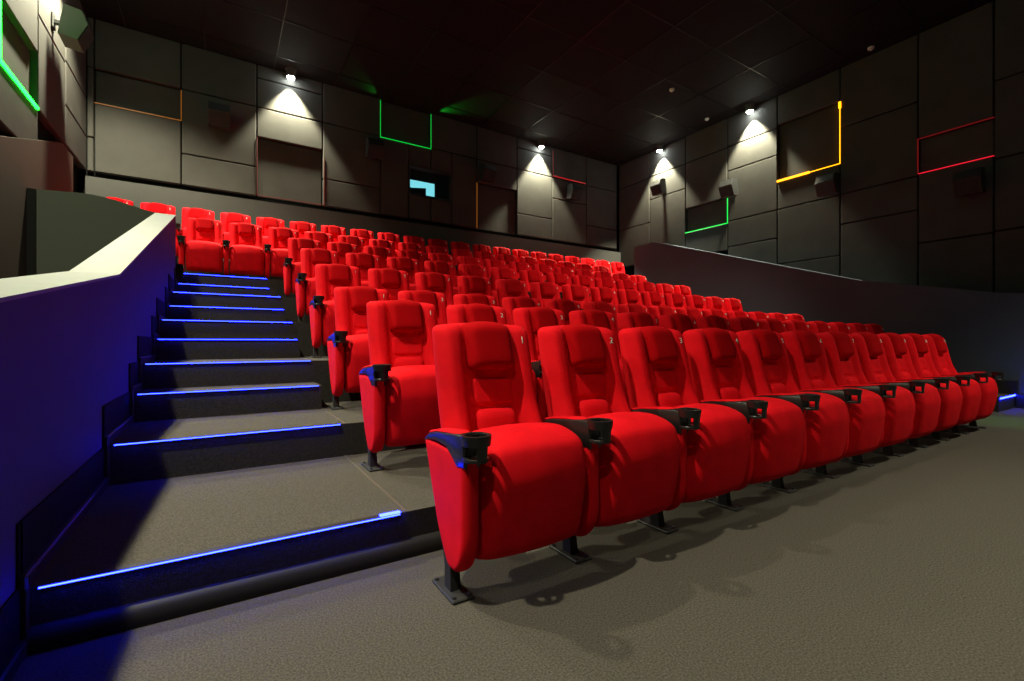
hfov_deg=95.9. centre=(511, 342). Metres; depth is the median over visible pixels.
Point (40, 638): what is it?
baseboard
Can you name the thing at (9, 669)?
baseboard
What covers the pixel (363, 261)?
seat
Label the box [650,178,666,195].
wall speaker
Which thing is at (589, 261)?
seat
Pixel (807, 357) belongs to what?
seat
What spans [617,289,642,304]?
seat
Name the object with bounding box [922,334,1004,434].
seat
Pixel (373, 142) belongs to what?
grille
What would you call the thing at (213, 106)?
grille
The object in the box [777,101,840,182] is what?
wall light
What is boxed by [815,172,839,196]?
wall speaker
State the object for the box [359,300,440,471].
seat
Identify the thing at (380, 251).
seat
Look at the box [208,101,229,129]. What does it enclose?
wall speaker
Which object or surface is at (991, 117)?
wall light
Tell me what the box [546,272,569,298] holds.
seat
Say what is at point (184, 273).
step light
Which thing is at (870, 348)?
seat
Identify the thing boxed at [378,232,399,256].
seat
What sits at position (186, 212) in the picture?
seat
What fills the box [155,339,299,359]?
step
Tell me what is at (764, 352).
seat
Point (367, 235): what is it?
seat
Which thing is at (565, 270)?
seat
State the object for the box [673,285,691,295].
seat
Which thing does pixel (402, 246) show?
seat
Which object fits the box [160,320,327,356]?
stair step
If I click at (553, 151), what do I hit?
wall light
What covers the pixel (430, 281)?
seat
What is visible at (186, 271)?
stair step
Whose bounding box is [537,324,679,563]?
seat
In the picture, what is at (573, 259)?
seat
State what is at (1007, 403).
step
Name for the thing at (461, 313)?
seat
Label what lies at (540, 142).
recessed light
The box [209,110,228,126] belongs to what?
grille
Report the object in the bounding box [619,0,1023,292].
wall
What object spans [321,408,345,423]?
trim
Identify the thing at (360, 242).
seat
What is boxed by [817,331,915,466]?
seat
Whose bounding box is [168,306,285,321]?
step
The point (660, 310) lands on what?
seat
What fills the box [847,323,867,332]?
seat
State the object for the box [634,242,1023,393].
wall
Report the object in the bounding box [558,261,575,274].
seat
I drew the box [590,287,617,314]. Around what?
seat
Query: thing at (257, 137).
wall light
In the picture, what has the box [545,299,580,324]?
seat
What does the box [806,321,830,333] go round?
seat
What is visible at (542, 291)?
seat
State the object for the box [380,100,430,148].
wall light
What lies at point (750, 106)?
recessed light
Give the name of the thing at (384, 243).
seat
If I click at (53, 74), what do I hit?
wall
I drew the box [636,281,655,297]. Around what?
seat
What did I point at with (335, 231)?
seat
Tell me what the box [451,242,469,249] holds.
seat
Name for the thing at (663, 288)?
seat
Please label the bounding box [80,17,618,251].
wall
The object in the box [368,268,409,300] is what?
seat
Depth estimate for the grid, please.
9.06 m
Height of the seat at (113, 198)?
1.051 m
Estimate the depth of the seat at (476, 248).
11.38 m
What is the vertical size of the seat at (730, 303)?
1.051 m
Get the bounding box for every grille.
[78,26,93,51]
[209,101,228,112]
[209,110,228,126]
[368,145,383,158]
[369,137,383,146]
[483,170,495,180]
[484,163,495,170]
[572,184,581,189]
[572,189,581,198]
[650,179,660,186]
[651,185,660,194]
[719,178,731,187]
[719,185,732,197]
[816,173,833,183]
[816,181,834,195]
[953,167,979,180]
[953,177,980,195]
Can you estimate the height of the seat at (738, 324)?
1.051 m
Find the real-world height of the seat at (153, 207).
1.051 m
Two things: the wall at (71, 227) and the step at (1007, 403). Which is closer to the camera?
the wall at (71, 227)
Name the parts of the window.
pane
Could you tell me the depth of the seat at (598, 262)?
13.57 m
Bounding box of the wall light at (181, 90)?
[94,90,181,120]
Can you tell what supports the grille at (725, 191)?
attached to the wall speaker at (728, 188)
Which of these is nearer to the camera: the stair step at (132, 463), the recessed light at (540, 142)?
the stair step at (132, 463)
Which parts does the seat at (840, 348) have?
backrest, plate, armrest, panel, seat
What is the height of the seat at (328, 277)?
1.051 m
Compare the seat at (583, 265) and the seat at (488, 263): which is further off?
the seat at (583, 265)
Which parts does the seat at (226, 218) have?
seat, backrest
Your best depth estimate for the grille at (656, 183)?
13.19 m
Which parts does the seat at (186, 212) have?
panel, seat, backrest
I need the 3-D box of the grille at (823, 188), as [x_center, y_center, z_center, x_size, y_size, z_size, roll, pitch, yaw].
[6.462,-3.168,9.540,0.102,0.211,0.317,0,0,-32]
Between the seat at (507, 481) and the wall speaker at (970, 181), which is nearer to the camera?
the seat at (507, 481)
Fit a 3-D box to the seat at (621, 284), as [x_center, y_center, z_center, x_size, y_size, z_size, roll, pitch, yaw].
[2.393,-0.743,9.132,0.594,1.051,0.601,0,0,-32]
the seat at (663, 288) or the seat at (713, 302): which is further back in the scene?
the seat at (663, 288)
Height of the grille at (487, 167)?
0.156 m
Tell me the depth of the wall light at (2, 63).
5.06 m
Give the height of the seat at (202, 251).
1.051 m
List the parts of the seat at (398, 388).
panel, armrest, plate, backrest, seat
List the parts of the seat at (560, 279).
backrest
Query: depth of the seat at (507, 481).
1.77 m
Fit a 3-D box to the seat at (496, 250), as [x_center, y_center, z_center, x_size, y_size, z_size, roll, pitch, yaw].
[-0.180,-1.903,11.588,0.594,1.051,0.601,0,0,-32]
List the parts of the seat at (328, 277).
panel, armrest, seat, backrest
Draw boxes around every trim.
[27,188,35,275]
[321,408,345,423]
[344,456,406,511]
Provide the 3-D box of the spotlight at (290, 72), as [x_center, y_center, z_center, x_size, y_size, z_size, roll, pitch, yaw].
[-4.636,-5.604,9.691,0.220,0.206,0.220,0,0,-32]
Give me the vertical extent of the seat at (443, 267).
1.051 m
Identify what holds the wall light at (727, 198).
attached to the wall at (887, 222)
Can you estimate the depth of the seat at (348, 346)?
3.79 m
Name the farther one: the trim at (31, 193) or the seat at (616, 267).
the seat at (616, 267)
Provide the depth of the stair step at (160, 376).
3.83 m
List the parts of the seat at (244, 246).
panel, backrest, seat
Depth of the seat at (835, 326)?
6.48 m
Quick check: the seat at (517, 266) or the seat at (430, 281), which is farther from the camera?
the seat at (517, 266)
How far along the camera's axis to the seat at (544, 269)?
9.69 m
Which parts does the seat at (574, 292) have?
backrest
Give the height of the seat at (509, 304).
1.051 m
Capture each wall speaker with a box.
[51,3,93,52]
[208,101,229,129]
[365,137,384,160]
[479,163,496,182]
[566,183,581,200]
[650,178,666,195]
[718,178,738,198]
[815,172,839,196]
[952,166,985,196]
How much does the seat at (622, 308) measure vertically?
1.051 m
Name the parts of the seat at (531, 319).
armrest, backrest, panel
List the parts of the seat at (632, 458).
plate, armrest, backrest, panel, seat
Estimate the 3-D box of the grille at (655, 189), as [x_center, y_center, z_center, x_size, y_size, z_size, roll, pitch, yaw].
[4.124,-4.358,13.244,0.102,0.211,0.317,0,0,-32]
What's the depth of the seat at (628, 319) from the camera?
4.32 m
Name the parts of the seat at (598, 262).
backrest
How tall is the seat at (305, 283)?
1.051 m
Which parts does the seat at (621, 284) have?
backrest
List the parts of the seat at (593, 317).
backrest, seat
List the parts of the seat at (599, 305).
backrest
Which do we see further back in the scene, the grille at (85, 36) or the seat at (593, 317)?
the grille at (85, 36)
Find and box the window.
[408,165,451,201]
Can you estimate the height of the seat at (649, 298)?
1.051 m
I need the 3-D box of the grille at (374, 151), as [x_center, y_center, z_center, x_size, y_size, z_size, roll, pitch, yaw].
[-3.065,-4.295,10.423,0.324,0.216,0.105,0,0,-32]
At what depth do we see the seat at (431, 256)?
8.45 m
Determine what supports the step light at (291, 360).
attached to the stair step at (160, 376)
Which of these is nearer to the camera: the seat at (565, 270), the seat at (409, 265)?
the seat at (409, 265)
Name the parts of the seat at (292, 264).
panel, seat, backrest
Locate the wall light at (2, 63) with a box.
[0,0,38,109]
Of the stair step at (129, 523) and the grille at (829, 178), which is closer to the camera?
the stair step at (129, 523)
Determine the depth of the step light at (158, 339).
4.43 m
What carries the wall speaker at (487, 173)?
attached to the wall at (301, 122)
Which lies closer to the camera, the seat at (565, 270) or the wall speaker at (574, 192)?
the seat at (565, 270)
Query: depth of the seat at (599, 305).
5.66 m
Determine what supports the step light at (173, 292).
attached to the stair step at (288, 304)
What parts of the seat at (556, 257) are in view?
backrest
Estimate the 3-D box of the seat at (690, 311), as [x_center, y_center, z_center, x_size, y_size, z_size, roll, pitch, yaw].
[2.651,0.018,6.457,0.594,1.051,0.601,0,0,-32]
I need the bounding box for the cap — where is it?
[0,213,175,302]
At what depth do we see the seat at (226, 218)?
8.57 m
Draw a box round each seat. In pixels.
[106,197,133,205]
[140,202,175,214]
[176,208,214,256]
[177,218,222,272]
[221,213,250,257]
[222,223,263,275]
[256,217,284,249]
[264,227,298,278]
[283,238,321,296]
[290,221,315,237]
[295,248,338,322]
[304,231,332,248]
[309,264,360,357]
[321,225,345,241]
[327,242,358,264]
[327,286,389,409]
[338,235,364,252]
[346,253,381,286]
[350,229,373,245]
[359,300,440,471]
[363,246,392,267]
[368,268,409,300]
[369,239,394,256]
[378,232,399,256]
[387,257,419,290]
[397,250,424,271]
[398,242,421,251]
[398,290,446,324]
[403,236,426,261]
[415,272,453,305]
[424,260,458,294]
[425,321,585,604]
[426,246,455,274]
[428,239,448,254]
[428,253,457,287]
[446,303,536,399]
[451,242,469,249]
[451,249,472,275]
[453,293,496,305]
[457,256,480,274]
[457,276,492,295]
[458,264,497,306]
[472,244,490,257]
[475,251,495,265]
[484,259,505,285]
[490,267,528,296]
[493,247,510,258]
[495,279,527,307]
[498,254,516,267]
[502,296,540,324]
[509,262,529,280]
[512,249,528,261]
[513,307,565,419]
[519,257,537,269]
[519,270,544,297]
[530,282,559,306]
[531,252,546,264]
[532,264,552,281]
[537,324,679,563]
[539,259,556,272]
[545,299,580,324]
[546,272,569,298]
[548,254,563,266]
[554,267,573,284]
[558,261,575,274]
[561,284,589,309]
[565,256,579,268]
[569,309,629,406]
[571,275,593,301]
[575,269,594,286]
[576,263,592,270]
[581,258,595,278]
[583,301,619,345]
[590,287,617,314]
[593,265,608,274]
[594,271,616,289]
[594,277,618,304]
[596,260,612,277]
[611,262,629,276]
[613,273,629,288]
[616,279,642,303]
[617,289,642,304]
[617,303,648,313]
[617,312,659,330]
[618,326,750,533]
[630,275,646,286]
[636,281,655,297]
[641,291,665,312]
[648,305,676,325]
[655,283,673,294]
[658,314,697,334]
[664,293,686,308]
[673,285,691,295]
[676,307,702,317]
[682,328,805,510]
[685,295,706,309]
[695,315,730,330]
[702,309,727,318]
[705,296,725,311]
[723,298,742,310]
[726,310,748,318]
[728,317,759,333]
[736,329,849,492]
[748,311,768,319]
[757,318,786,332]
[767,313,787,320]
[780,330,885,478]
[783,320,809,330]
[786,314,804,321]
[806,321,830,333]
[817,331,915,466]
[828,322,850,333]
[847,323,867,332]
[849,332,940,456]
[864,323,883,333]
[876,332,962,447]
[901,333,981,440]
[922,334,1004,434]
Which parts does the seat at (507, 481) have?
panel, armrest, plate, backrest, seat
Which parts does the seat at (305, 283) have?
panel, seat, backrest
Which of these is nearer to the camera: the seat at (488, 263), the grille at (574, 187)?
the seat at (488, 263)
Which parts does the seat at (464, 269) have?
backrest, seat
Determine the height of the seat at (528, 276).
1.051 m
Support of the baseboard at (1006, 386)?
attached to the wall at (982, 331)
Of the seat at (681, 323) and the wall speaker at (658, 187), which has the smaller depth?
the seat at (681, 323)
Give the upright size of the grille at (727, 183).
0.153 m
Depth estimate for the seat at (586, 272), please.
10.32 m
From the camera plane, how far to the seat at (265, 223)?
8.89 m
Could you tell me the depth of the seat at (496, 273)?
7.68 m
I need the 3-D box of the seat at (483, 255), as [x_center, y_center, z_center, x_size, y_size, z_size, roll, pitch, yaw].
[-0.508,-1.498,10.104,0.594,1.051,0.601,0,0,-32]
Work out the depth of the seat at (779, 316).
7.81 m
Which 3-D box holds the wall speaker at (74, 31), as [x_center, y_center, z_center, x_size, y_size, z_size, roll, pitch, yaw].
[-6.221,-4.436,6.539,0.406,0.447,0.368,0,0,-32]
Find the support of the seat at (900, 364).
on the floor
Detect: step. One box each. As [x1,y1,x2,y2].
[30,446,439,626]
[109,400,425,485]
[134,382,321,421]
[142,356,360,402]
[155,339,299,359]
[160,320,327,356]
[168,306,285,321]
[171,292,309,322]
[177,257,283,279]
[177,284,275,295]
[179,274,295,297]
[993,393,1014,411]
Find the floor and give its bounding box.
[11,408,1023,680]
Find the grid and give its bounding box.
[87,0,967,163]
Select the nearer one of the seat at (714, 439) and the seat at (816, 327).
the seat at (714, 439)
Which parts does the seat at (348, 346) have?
panel, plate, armrest, seat, backrest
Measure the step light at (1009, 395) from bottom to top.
0.026 m
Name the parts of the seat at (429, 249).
backrest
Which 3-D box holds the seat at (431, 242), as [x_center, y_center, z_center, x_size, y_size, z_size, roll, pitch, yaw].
[-1.659,-1.903,10.655,0.594,1.051,0.601,0,0,-32]
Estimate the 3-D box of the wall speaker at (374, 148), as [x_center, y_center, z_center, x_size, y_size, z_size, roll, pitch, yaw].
[-3.142,-4.396,10.546,0.360,0.438,0.400,0,0,-32]
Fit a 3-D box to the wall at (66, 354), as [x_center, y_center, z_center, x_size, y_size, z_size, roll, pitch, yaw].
[-2.700,-0.391,3.109,0.210,2.688,7.540,0,0,-32]
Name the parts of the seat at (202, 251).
panel, seat, backrest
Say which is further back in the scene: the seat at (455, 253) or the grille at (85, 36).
the seat at (455, 253)
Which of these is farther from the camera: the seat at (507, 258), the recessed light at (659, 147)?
the recessed light at (659, 147)
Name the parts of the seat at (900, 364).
backrest, plate, armrest, seat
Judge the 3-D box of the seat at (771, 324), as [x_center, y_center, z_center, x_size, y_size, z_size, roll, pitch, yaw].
[3.256,0.233,5.450,0.594,1.051,0.601,0,0,-32]
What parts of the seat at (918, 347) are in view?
backrest, plate, armrest, seat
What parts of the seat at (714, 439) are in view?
plate, backrest, armrest, panel, seat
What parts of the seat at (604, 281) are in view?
backrest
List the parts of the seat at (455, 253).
backrest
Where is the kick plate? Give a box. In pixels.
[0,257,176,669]
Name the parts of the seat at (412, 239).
backrest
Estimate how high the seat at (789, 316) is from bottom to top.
1.051 m
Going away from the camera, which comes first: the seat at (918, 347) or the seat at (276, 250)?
the seat at (918, 347)
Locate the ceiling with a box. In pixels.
[80,0,994,166]
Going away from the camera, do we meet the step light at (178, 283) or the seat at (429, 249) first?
the step light at (178, 283)
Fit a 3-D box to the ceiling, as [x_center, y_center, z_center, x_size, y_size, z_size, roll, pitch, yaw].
[2.763,-5.782,3.960,13.300,0.150,18.150,0,0,-32]
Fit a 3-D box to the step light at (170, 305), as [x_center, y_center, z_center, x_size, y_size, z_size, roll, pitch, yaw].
[-3.345,-0.406,5.484,1.145,0.010,0.036,0,0,-32]
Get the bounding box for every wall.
[0,0,85,278]
[0,217,175,607]
[36,189,154,274]
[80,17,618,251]
[85,176,620,272]
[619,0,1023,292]
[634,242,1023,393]
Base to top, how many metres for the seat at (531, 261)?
1.051 m
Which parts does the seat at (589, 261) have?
backrest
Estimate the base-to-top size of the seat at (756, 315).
1.051 m
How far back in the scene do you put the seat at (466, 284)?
6.07 m
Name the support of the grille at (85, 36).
attached to the wall speaker at (74, 31)
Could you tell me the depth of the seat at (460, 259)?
8.75 m
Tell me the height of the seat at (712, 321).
1.051 m
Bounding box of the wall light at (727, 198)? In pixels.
[685,198,727,232]
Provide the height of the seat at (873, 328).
1.051 m
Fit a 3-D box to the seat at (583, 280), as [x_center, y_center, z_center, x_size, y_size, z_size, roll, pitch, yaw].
[1.412,-0.743,8.513,0.594,1.051,0.601,0,0,-32]
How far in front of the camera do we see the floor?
1.67 m
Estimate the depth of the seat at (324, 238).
8.39 m
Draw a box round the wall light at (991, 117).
[917,117,994,174]
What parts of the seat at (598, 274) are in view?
backrest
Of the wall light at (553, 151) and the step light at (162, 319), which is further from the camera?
the wall light at (553, 151)
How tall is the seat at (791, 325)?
1.051 m
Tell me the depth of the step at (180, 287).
6.48 m
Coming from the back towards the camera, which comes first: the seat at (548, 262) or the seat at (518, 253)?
the seat at (518, 253)
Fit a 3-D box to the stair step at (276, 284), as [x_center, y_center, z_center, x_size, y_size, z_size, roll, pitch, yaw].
[-0.656,-0.009,9.755,10.420,1.925,1.200,0,0,-32]
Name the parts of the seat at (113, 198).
backrest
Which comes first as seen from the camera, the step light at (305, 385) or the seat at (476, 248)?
the step light at (305, 385)
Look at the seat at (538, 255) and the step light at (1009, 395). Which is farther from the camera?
the seat at (538, 255)
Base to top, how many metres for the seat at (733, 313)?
1.051 m
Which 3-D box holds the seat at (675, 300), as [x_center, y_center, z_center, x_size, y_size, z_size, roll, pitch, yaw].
[3.020,-0.362,8.120,0.594,1.051,0.601,0,0,-32]
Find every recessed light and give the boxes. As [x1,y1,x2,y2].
[538,140,544,148]
[656,144,662,152]
[745,103,754,113]
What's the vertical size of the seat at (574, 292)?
1.051 m
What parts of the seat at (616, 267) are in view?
backrest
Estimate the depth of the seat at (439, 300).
4.46 m
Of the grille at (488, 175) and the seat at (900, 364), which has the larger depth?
the grille at (488, 175)
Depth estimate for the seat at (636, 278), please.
11.22 m
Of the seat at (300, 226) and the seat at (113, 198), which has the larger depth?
the seat at (300, 226)
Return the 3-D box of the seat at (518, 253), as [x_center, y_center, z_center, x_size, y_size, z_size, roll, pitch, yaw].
[0.313,-1.903,11.899,0.594,1.051,0.601,0,0,-32]
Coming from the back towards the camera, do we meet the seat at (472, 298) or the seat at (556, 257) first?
the seat at (556, 257)
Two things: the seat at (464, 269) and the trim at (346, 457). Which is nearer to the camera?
the trim at (346, 457)
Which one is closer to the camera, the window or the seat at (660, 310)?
the seat at (660, 310)
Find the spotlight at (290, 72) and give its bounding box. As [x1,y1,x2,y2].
[285,67,296,79]
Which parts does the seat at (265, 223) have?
seat, backrest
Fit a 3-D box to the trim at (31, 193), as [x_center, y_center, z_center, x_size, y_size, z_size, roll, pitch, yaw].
[-5.810,-0.447,5.610,0.080,2.800,0.150,0,0,-32]
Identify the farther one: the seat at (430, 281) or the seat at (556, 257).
the seat at (556, 257)
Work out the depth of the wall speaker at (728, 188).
11.37 m
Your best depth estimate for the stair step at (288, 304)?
5.87 m
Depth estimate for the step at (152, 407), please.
3.43 m
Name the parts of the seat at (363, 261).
seat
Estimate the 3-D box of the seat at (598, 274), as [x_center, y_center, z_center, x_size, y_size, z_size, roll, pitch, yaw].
[2.203,-1.123,10.502,0.594,1.051,0.601,0,0,-32]
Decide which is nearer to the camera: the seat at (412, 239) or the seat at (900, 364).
the seat at (900, 364)
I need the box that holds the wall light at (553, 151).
[553,151,585,183]
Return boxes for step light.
[38,510,400,588]
[114,423,339,445]
[138,385,317,394]
[145,360,309,364]
[158,339,296,339]
[162,319,291,322]
[170,305,283,309]
[173,292,276,296]
[178,283,268,288]
[184,273,266,278]
[997,394,1015,398]
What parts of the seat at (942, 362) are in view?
backrest, plate, armrest, plate, armrest, seat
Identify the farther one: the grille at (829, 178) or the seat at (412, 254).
the grille at (829, 178)
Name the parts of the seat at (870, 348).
backrest, plate, armrest, seat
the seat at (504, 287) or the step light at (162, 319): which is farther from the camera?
the seat at (504, 287)
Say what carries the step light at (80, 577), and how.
attached to the stair step at (129, 523)
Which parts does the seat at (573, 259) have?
backrest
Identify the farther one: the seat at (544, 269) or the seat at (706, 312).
the seat at (544, 269)
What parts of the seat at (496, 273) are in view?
backrest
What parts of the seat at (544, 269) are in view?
backrest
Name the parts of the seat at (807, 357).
backrest, plate, armrest, panel, seat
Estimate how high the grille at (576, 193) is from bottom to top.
0.216 m
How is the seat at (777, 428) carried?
on the floor
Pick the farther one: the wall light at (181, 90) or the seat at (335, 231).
the seat at (335, 231)
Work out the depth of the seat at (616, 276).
10.91 m
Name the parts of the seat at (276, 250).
panel, seat, backrest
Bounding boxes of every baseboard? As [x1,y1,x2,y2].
[0,264,183,680]
[25,531,442,656]
[995,380,1023,407]
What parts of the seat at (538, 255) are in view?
backrest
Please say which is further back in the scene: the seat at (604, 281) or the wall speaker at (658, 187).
the wall speaker at (658, 187)
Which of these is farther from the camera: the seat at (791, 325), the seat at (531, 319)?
the seat at (791, 325)
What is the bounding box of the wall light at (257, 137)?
[257,137,324,204]
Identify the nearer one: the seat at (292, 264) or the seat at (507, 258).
the seat at (292, 264)
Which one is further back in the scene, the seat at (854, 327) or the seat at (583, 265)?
the seat at (583, 265)
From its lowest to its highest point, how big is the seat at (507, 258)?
1.051 m
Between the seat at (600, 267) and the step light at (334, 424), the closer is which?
the step light at (334, 424)
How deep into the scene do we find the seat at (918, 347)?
4.57 m
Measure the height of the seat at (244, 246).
1.051 m
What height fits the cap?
1.884 m
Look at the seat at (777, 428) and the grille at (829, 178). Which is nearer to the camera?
the seat at (777, 428)
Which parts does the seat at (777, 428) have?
backrest, plate, armrest, panel, seat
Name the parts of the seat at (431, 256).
backrest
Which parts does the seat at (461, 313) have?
backrest, seat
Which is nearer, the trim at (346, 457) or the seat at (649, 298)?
the trim at (346, 457)
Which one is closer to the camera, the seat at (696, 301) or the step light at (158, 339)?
the step light at (158, 339)
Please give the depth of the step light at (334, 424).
2.70 m
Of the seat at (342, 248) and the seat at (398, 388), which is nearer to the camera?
the seat at (398, 388)
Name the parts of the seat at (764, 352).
backrest, plate, armrest, panel, seat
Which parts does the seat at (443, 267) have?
backrest, seat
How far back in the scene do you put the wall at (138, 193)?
9.95 m

